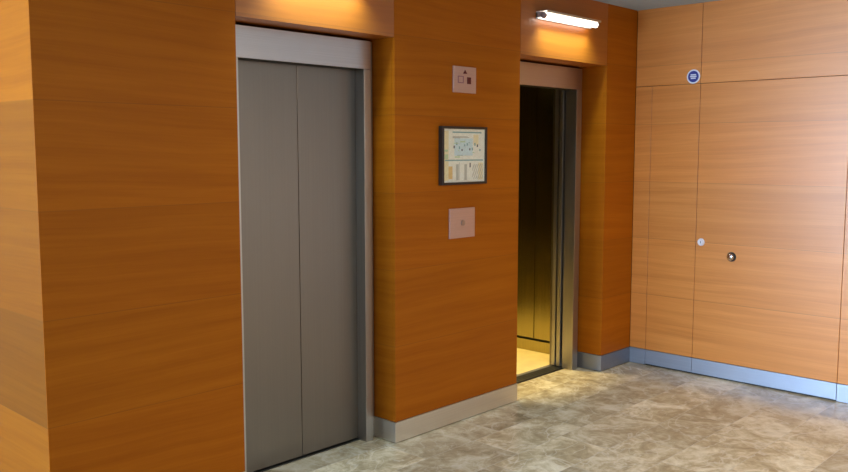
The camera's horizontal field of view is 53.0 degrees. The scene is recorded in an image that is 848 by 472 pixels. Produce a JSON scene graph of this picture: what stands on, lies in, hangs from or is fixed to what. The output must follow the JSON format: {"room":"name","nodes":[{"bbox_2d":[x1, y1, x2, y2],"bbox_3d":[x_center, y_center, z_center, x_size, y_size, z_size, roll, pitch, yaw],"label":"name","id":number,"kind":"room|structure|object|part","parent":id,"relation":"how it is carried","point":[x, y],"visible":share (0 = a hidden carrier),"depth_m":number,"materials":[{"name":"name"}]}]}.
{"room":"elevator lobby","nodes":[
{"label":"elevator lobby","id":0,"kind":"room"},
{"bbox_2d":[0,0,49,471],"bbox_3d":[-3.166,-0.250,4.818,4.772,2.492,0.022,5,8,43],"label":"wall","id":1,"kind":"structure","parent":0,"point":[24,447],"depth_m":3.32,"materials":[{"name":"brown wood"}]},
{"bbox_2d":[28,0,637,471],"bbox_3d":[-1.605,-0.357,6.459,4.775,2.610,4.555,5,8,43],"label":"wall","id":2,"kind":"structure","parent":0,"point":[135,101],"depth_m":3.78,"materials":[{"name":"brown wood"}]},
{"bbox_3d":[-1.136,-0.117,3.496,0.003,2.492,0.889,5,8,43],"label":"wood panel","id":3,"kind":"part","parent":2,"relation":"part of","materials":[{"name":"brown wood"}]},
{"bbox_2d":[235,24,373,471],"bbox_3d":[-0.632,0.077,4.329,0.126,2.174,0.969,5,8,43],"label":"elevator door","id":4,"kind":"structure","parent":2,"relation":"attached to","point":[304,100],"depth_m":4.35,"materials":[{"name":"metal"}]},
{"bbox_3d":[-0.796,0.143,4.192,0.035,2.048,0.430,5,8,43],"label":"door panel","id":5,"kind":"part","parent":4,"relation":"part of","materials":[{"name":"metal"}]},
{"bbox_3d":[-0.665,1.156,4.443,0.072,0.004,0.824,5,8,43],"label":"sill","id":6,"kind":"part","parent":4,"relation":"part of","materials":[{"name":"metal"}]},
{"bbox_3d":[-0.511,0.113,4.491,0.035,2.048,0.390,5,8,43],"label":"door panel","id":7,"kind":"part","parent":4,"relation":"part of","materials":[{"name":"metal"}]},
{"bbox_3d":[-0.587,-1.023,4.175,0.218,0.022,0.975,5,8,43],"label":"wood panel","id":8,"kind":"part","parent":2,"relation":"part of","materials":[{"name":"brown wood"}]},
{"bbox_3d":[-0.500,-1.215,4.072,0.022,0.423,0.975,5,8,43],"label":"wood panel","id":9,"kind":"part","parent":2,"relation":"part of","materials":[{"name":"brown wood"}]},
{"bbox_3d":[-0.243,-0.020,4.641,0.218,2.069,0.022,5,8,43],"label":"wood panel","id":10,"kind":"part","parent":2,"relation":"part of","materials":[{"name":"brown wood"}]},
{"bbox_2d":[374,383,516,442],"bbox_3d":[0.147,1.031,5.112,0.204,0.112,1.094,5,8,43],"label":"baseboard","id":11,"kind":"structure","parent":2,"relation":"attached to","point":[395,432],"depth_m":4.92,"materials":[{"name":"metal"}]},
{"bbox_3d":[0.210,-0.261,4.921,0.022,2.492,1.084,5,8,43],"label":"wood panel","id":12,"kind":"part","parent":2,"relation":"part of","materials":[{"name":"brown wood"}]},
{"bbox_2d":[449,207,474,238],"bbox_3d":[0.221,-0.076,4.925,0.014,0.172,0.220,5,8,43],"label":"panel","id":13,"kind":"object","parent":2,"relation":"attached to","point":[461,220],"visible":1,"depth_m":4.92,"materials":[{"name":"metal"}]},
{"bbox_2d":[439,126,486,184],"bbox_3d":[0.227,-0.462,4.879,0.032,0.330,0.391,5,8,43],"label":"framed piece","id":14,"kind":"object","parent":2,"relation":"attached to","point":[462,150],"visible":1,"depth_m":4.86,"materials":[{"name":"paper"}]},
{"bbox_2d":[452,66,475,93],"bbox_3d":[0.231,-0.892,4.855,0.012,0.147,0.196,5,8,43],"label":"indicator","id":15,"kind":"object","parent":2,"relation":"attached to","point":[463,78],"visible":1,"depth_m":4.85,"materials":[{"name":"metal"}]},
{"bbox_3d":[0.841,-1.175,5.672,0.218,0.022,0.998,5,8,43],"label":"wood panel","id":16,"kind":"part","parent":2,"relation":"part of","materials":[{"name":"brown wood"}]},
{"bbox_3d":[0.928,-1.366,5.570,0.022,0.423,0.998,5,8,43],"label":"wood panel","id":17,"kind":"part","parent":2,"relation":"part of","materials":[{"name":"brown wood"}]},
{"bbox_2d":[536,10,600,28],"bbox_3d":[0.943,-1.399,5.502,0.088,0.048,0.616,5,8,43],"label":"wall lamp","id":18,"kind":"object","parent":2,"relation":"attached to","point":[547,15],"visible":1,"depth_m":5.46,"materials":[{"name":"white metal"}]},
{"bbox_2d":[536,10,600,22],"bbox_3d":[0.943,-1.416,5.500,0.088,0.014,0.616,5,8,43],"label":"hood","id":19,"kind":"object","parent":18,"relation":"attached to","point":[543,13],"depth_m":5.41,"materials":[{"name":"metal"}]},
{"bbox_2d":[546,13,597,27],"bbox_3d":[0.952,-1.394,5.494,0.033,0.033,0.608,5,8,43],"label":"diffuser","id":20,"kind":"object","parent":18,"relation":"attached to","point":[580,21],"depth_m":5.50,"materials":[{"name":"white"}]},
{"bbox_3d":[1.193,-0.172,6.146,0.218,2.069,0.022,5,8,43],"label":"wood panel","id":21,"kind":"part","parent":2,"relation":"part of","materials":[{"name":"brown wood"}]},
{"bbox_2d":[577,347,629,370],"bbox_3d":[1.346,0.903,6.369,0.204,0.112,0.406,5,8,43],"label":"baseboard","id":22,"kind":"structure","parent":2,"relation":"attached to","point":[584,360],"depth_m":6.25,"materials":[{"name":"metal"}]},
{"bbox_3d":[1.411,-0.388,6.180,0.022,2.492,0.401,5,8,43],"label":"wood panel","id":23,"kind":"part","parent":2,"relation":"part of","materials":[{"name":"brown wood"}]},
{"bbox_2d":[522,61,578,68],"bbox_3d":[0.114,-0.309,6.483,1.843,2.710,1.760,5,8,43],"label":"wall","id":24,"kind":"structure","parent":0,"point":[522,61],"depth_m":5.84,"materials":[{"name":"brown wood"}]},
{"bbox_2d":[516,61,581,383],"bbox_3d":[0.850,-0.070,5.992,0.190,2.214,1.304,5,8,43],"label":"elevator door frame","id":25,"kind":"structure","parent":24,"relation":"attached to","point":[566,82],"depth_m":6.13,"materials":[{"name":"metal"}]},
{"bbox_3d":[0.709,1.018,6.018,0.100,0.042,0.887,5,8,43],"label":"sill","id":26,"kind":"part","parent":25,"relation":"part of","materials":[{"name":"metal"}]},
{"bbox_3d":[1.102,-0.077,6.363,0.030,2.048,0.420,5,8,43],"label":"door panel","id":27,"kind":"part","parent":25,"relation":"part of","materials":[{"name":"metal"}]},
{"bbox_3d":[1.132,-0.073,6.327,0.030,2.048,0.420,5,8,43],"label":"door panel","id":28,"kind":"part","parent":25,"relation":"part of","materials":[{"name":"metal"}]},
{"bbox_2d":[264,362,847,471],"bbox_3d":[-2.552,1.630,0.382,12.200,0.120,15.000,5,8,43],"label":"floor","id":29,"kind":"structure","parent":0,"point":[628,416],"depth_m":4.80,"materials":[{"name":"stone"}]},
{"bbox_2d":[517,86,554,375],"bbox_3d":[0.128,-0.154,6.437,1.489,2.290,1.438,5,8,43],"label":"car","id":30,"kind":"object","parent":29,"relation":"on","point":[537,105],"visible":0.09,"depth_m":6.68,"materials":[{"name":"brown metal"}]},
{"bbox_3d":[0.485,-0.275,7.061,1.089,2.115,0.020,5,8,43],"label":"wall panel","id":31,"kind":"part","parent":30,"relation":"part of","materials":[{"name":"brown metal"}]},
{"bbox_3d":[0.118,0.900,6.553,1.455,0.087,1.430,5,8,43],"label":"skirting","id":32,"kind":"part","parent":30,"relation":"part of","materials":[{"name":"brown metal"}]},
{"bbox_3d":[1.008,-0.225,6.567,0.340,2.115,0.020,5,8,43],"label":"wall panel","id":33,"kind":"part","parent":30,"relation":"part of","materials":[{"name":"brown metal"}]},
{"bbox_3d":[1.042,-0.149,6.341,0.030,2.220,0.270,5,8,43],"label":"car door","id":34,"kind":"part","parent":30,"relation":"part of","materials":[{"name":"metal"}]},
{"bbox_2d":[594,0,718,10],"bbox_3d":[-2.552,-1.086,0.107,12.200,0.120,15.000,5,8,43],"label":"ceiling","id":35,"kind":"structure","parent":0,"point":[637,5],"depth_m":5.89,"materials":[{"name":"paint"}]},
{"bbox_2d":[630,0,847,384],"bbox_3d":[4.255,-0.103,3.947,7.247,2.610,0.250,5,8,43],"label":"wall","id":36,"kind":"structure","parent":0,"point":[723,40],"depth_m":5.77,"materials":[{"name":"brown wood"}]},
{"bbox_3d":[1.613,-0.124,6.307,0.128,1.939,0.022,5,8,43],"label":"wood panel","id":37,"kind":"part","parent":36,"relation":"part of","materials":[{"name":"brown wood"}]},
{"bbox_3d":[1.747,-1.352,6.055,0.498,0.548,0.022,5,8,43],"label":"wood panel","id":38,"kind":"part","parent":36,"relation":"part of","materials":[{"name":"brown wood"}]},
{"bbox_2d":[687,69,699,83],"bbox_3d":[1.880,-1.113,5.933,0.098,0.098,0.005,5,8,43],"label":"round sign","id":39,"kind":"object","parent":36,"relation":"attached to","point":[693,76],"visible":1,"depth_m":5.93,"materials":[{"name":"blue plastic"}]},
{"bbox_2d":[629,347,847,402],"bbox_3d":[4.185,1.145,3.979,7.220,0.114,0.026,5,8,43],"label":"baseboard","id":40,"kind":"structure","parent":36,"relation":"attached to","point":[637,355],"depth_m":6.36,"materials":[{"name":"metal"}]},
{"bbox_2d":[645,75,847,400],"bbox_3d":[2.148,-0.013,5.801,1.354,2.058,0.072,5,8,43],"label":"door","id":41,"kind":"structure","parent":36,"relation":"in","point":[748,179],"depth_m":5.74,"materials":[{"name":"brown wood"}]},
{"bbox_3d":[1.794,0.913,6.237,0.367,0.106,0.026,5,8,43],"label":"kick plate","id":42,"kind":"part","parent":41,"relation":"part of","materials":[{"name":"metal"}]},
{"bbox_3d":[2.099,0.145,5.827,0.048,0.048,0.020,5,8,43],"label":"knob","id":43,"kind":"part","parent":41,"relation":"part of","materials":[{"name":"silver metal"}]},
{"bbox_3d":[2.285,0.960,5.773,0.981,0.106,0.026,5,8,43],"label":"kick plate","id":44,"kind":"part","parent":41,"relation":"part of","materials":[{"name":"metal"}]},
{"bbox_3d":[2.486,-1.282,5.357,1.531,0.548,0.022,5,8,43],"label":"wood panel","id":45,"kind":"part","parent":36,"relation":"part of","materials":[{"name":"brown wood"}]},
{"bbox_3d":[2.842,-0.007,5.146,0.547,1.939,0.022,5,8,43],"label":"wood panel","id":46,"kind":"part","parent":36,"relation":"part of","materials":[{"name":"brown wood"}]}
]}

